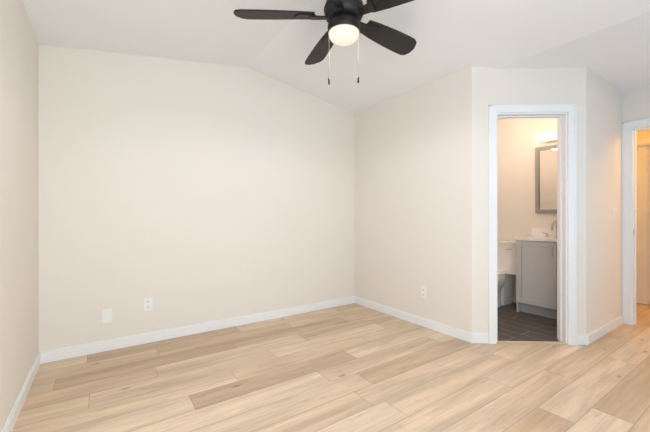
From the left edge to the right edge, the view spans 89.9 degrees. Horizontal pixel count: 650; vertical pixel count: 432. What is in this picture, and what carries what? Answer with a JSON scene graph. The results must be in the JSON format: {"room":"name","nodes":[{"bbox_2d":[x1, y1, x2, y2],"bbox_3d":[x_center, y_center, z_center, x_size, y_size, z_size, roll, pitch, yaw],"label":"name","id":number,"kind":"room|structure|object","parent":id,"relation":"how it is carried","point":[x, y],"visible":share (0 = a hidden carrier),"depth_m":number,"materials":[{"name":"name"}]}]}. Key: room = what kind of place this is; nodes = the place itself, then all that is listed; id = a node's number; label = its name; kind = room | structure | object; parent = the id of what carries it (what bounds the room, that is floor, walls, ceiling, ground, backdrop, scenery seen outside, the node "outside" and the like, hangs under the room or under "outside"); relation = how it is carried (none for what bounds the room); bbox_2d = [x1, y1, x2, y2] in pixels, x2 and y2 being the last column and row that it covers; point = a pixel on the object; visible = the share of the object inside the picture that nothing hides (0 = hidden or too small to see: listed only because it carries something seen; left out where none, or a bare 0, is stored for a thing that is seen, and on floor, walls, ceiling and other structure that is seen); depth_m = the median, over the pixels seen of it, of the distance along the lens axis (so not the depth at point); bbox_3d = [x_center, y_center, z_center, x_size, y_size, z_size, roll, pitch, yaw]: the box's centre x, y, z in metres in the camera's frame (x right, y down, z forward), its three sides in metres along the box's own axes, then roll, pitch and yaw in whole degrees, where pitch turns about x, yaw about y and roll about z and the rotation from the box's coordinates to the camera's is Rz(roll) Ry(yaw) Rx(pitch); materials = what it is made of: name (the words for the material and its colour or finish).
{"room":"empty bedroom","nodes":[
{"label":"empty bedroom","id":0,"kind":"room"},
{"bbox_2d":[0,0,39,431],"bbox_3d":[-1.153,-0.255,0.853,0.140,2.760,3.810,0,0,-34],"label":"wall","id":1,"kind":"structure","parent":0,"point":[19,46],"depth_m":1.89,"materials":[{"name":"paint"}]},
{"bbox_2d":[1,351,44,431],"bbox_3d":[-1.108,1.079,0.920,0.016,0.092,3.816,0,0,-34],"label":"baseboard","id":2,"kind":"structure","parent":1,"relation":"attached to","point":[12,418],"depth_m":1.95,"materials":[{"name":"paint"}]},
{"bbox_2d":[40,45,355,351],"bbox_3d":[0.277,-0.255,4.261,6.370,2.760,0.140,0,0,-34],"label":"wall","id":3,"kind":"structure","parent":0,"point":[182,192],"depth_m":3.06,"materials":[{"name":"paint"}]},
{"bbox_2d":[102,309,111,323],"bbox_3d":[-1.827,0.834,2.732,0.070,0.115,0.007,0,0,-34],"label":"electrical outlet","id":4,"kind":"object","parent":3,"relation":"attached to","point":[106,315],"visible":1,"depth_m":2.73,"materials":[{"name":"white plastic"}]},
{"bbox_2d":[144,297,152,310],"bbox_3d":[-1.575,0.779,2.903,0.070,0.115,0.009,0,0,-34],"label":"electrical outlet","id":5,"kind":"object","parent":3,"relation":"attached to","point":[148,303],"visible":1,"depth_m":2.90,"materials":[{"name":"white plastic"}]},
{"bbox_2d":[45,296,352,362],"bbox_3d":[-0.886,1.079,3.374,3.096,0.092,0.016,0,0,-34],"label":"baseboard","id":6,"kind":"structure","parent":3,"relation":"attached to","point":[47,356],"depth_m":3.05,"materials":[{"name":"paint"}]},
{"bbox_2d":[12,303,649,431],"bbox_3d":[1.401,1.185,2.619,6.670,0.120,4.440,0,0,-34],"label":"floor","id":7,"kind":"structure","parent":0,"point":[354,367],"depth_m":2.20,"materials":[{"name":"brown wood"}]},
{"bbox_2d":[497,341,566,343],"bbox_3d":[1.826,1.119,2.900,0.623,0.011,0.040,0,0,2],"label":"trim","id":8,"kind":"structure","parent":7,"relation":"on","point":[533,342],"depth_m":2.88,"materials":[{"name":"brown wood"}]},
{"bbox_2d":[22,0,649,119],"bbox_3d":[1.401,-1.512,2.619,6.670,0.486,4.440,0,0,-34],"label":"ceiling","id":9,"kind":"structure","parent":0,"point":[608,41],"depth_m":2.58,"materials":[{"name":"paint"}]},
{"bbox_2d":[233,0,416,84],"bbox_3d":[0.149,-1.210,2.106,1.286,0.719,1.321,0,0,-34],"label":"fan","id":10,"kind":"object","parent":9,"relation":"hanging from","point":[346,25],"visible":1,"depth_m":2.04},
{"bbox_2d":[356,66,495,332],"bbox_3d":[0.940,-0.255,3.548,0.120,2.760,1.725,0,0,-34],"label":"wall","id":11,"kind":"structure","parent":0,"point":[422,152],"depth_m":3.28,"materials":[{"name":"paint"}]},
{"bbox_2d":[353,296,488,343],"bbox_3d":[0.889,1.079,3.529,0.040,0.092,1.694,0,0,-34],"label":"baseboard","id":12,"kind":"structure","parent":11,"relation":"attached to","point":[458,333],"depth_m":3.28,"materials":[{"name":"paint"}]},
{"bbox_2d":[421,286,426,297],"bbox_3d":[1.009,0.771,3.333,0.009,0.115,0.070,0,0,-34],"label":"electrical outlet","id":13,"kind":"object","parent":11,"relation":"attached to","point":[423,291],"visible":1,"depth_m":3.33,"materials":[{"name":"white plastic"}]},
{"bbox_2d":[488,104,576,344],"bbox_3d":[1.828,0.069,2.938,0.749,2.112,0.152,0,0,2],"label":"door frame","id":14,"kind":"structure","parent":11,"relation":"attached to","point":[565,115],"depth_m":2.88,"materials":[{"name":"paint"}]},
{"bbox_2d":[497,302,561,341],"bbox_3d":[1.738,1.122,3.896,1.610,0.006,2.114,0,0,-34],"label":"floor","id":15,"kind":"structure","parent":0,"point":[513,324],"depth_m":3.32,"materials":[{"name":"grey tile"}]},
{"bbox_2d":[497,240,515,306],"bbox_3d":[2.129,0.720,4.141,0.669,0.810,0.470,0,0,-34],"label":"toilet","id":16,"kind":"object","parent":15,"relation":"on","point":[506,260],"visible":0.52,"depth_m":4.12,"materials":[{"name":"white ceramic"}]},
{"bbox_2d":[514,220,556,319],"bbox_3d":[2.598,0.579,3.647,0.465,1.080,0.716,0,0,-34],"label":"bathroom vanity","id":17,"kind":"object","parent":15,"relation":"on","point":[536,272],"visible":0.4,"depth_m":3.66,"materials":[{"name":"grey wood"}]},
{"bbox_2d":[496,68,649,323],"bbox_3d":[2.981,-0.255,3.682,0.200,2.760,3.810,0,0,-34],"label":"wall","id":18,"kind":"structure","parent":0,"point":[602,109],"depth_m":3.19,"materials":[{"name":"paint"}]},
{"bbox_2d":[535,130,556,141],"bbox_3d":[2.711,-0.950,3.770,0.144,0.100,0.470,0,0,-34],"label":"sconce","id":19,"kind":"object","parent":18,"relation":"attached to","point":[549,136],"visible":0.44,"depth_m":3.84,"materials":[{"name":"white glass"}]},
{"bbox_2d":[535,144,556,212],"bbox_3d":[2.778,-0.447,3.780,0.024,0.808,0.610,0,0,-34],"label":"mirror","id":20,"kind":"object","parent":18,"relation":"attached to","point":[545,179],"visible":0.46,"depth_m":3.93,"materials":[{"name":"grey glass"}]},
{"bbox_2d":[612,207,615,218],"bbox_3d":[2.909,-0.035,3.275,0.070,0.115,0.012,0,0,-34],"label":"light switch","id":21,"kind":"object","parent":18,"relation":"attached to","point":[613,212],"visible":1,"depth_m":3.26,"materials":[{"name":"white plastic"}]},
{"bbox_2d":[622,118,649,324],"bbox_3d":[3.448,0.068,3.089,0.142,2.114,0.929,0,0,-34],"label":"door frame","id":22,"kind":"structure","parent":18,"relation":"attached to","point":[630,129],"depth_m":3.39,"materials":[{"name":"paint"}]},
{"bbox_2d":[636,138,649,146],"bbox_3d":[3.929,0.068,4.386,0.142,2.114,0.929,0,0,-34],"label":"door frame","id":23,"kind":"structure","parent":18,"relation":"attached to","point":[643,142],"depth_m":4.13,"materials":[{"name":"paint"}]},
{"bbox_2d":[636,145,649,304],"bbox_3d":[3.944,0.105,4.396,0.035,2.024,0.764,0,0,-34],"label":"door","id":24,"kind":"structure","parent":18,"relation":"attached to","point":[642,224],"depth_m":4.17,"materials":[{"name":"paint"}]}
]}

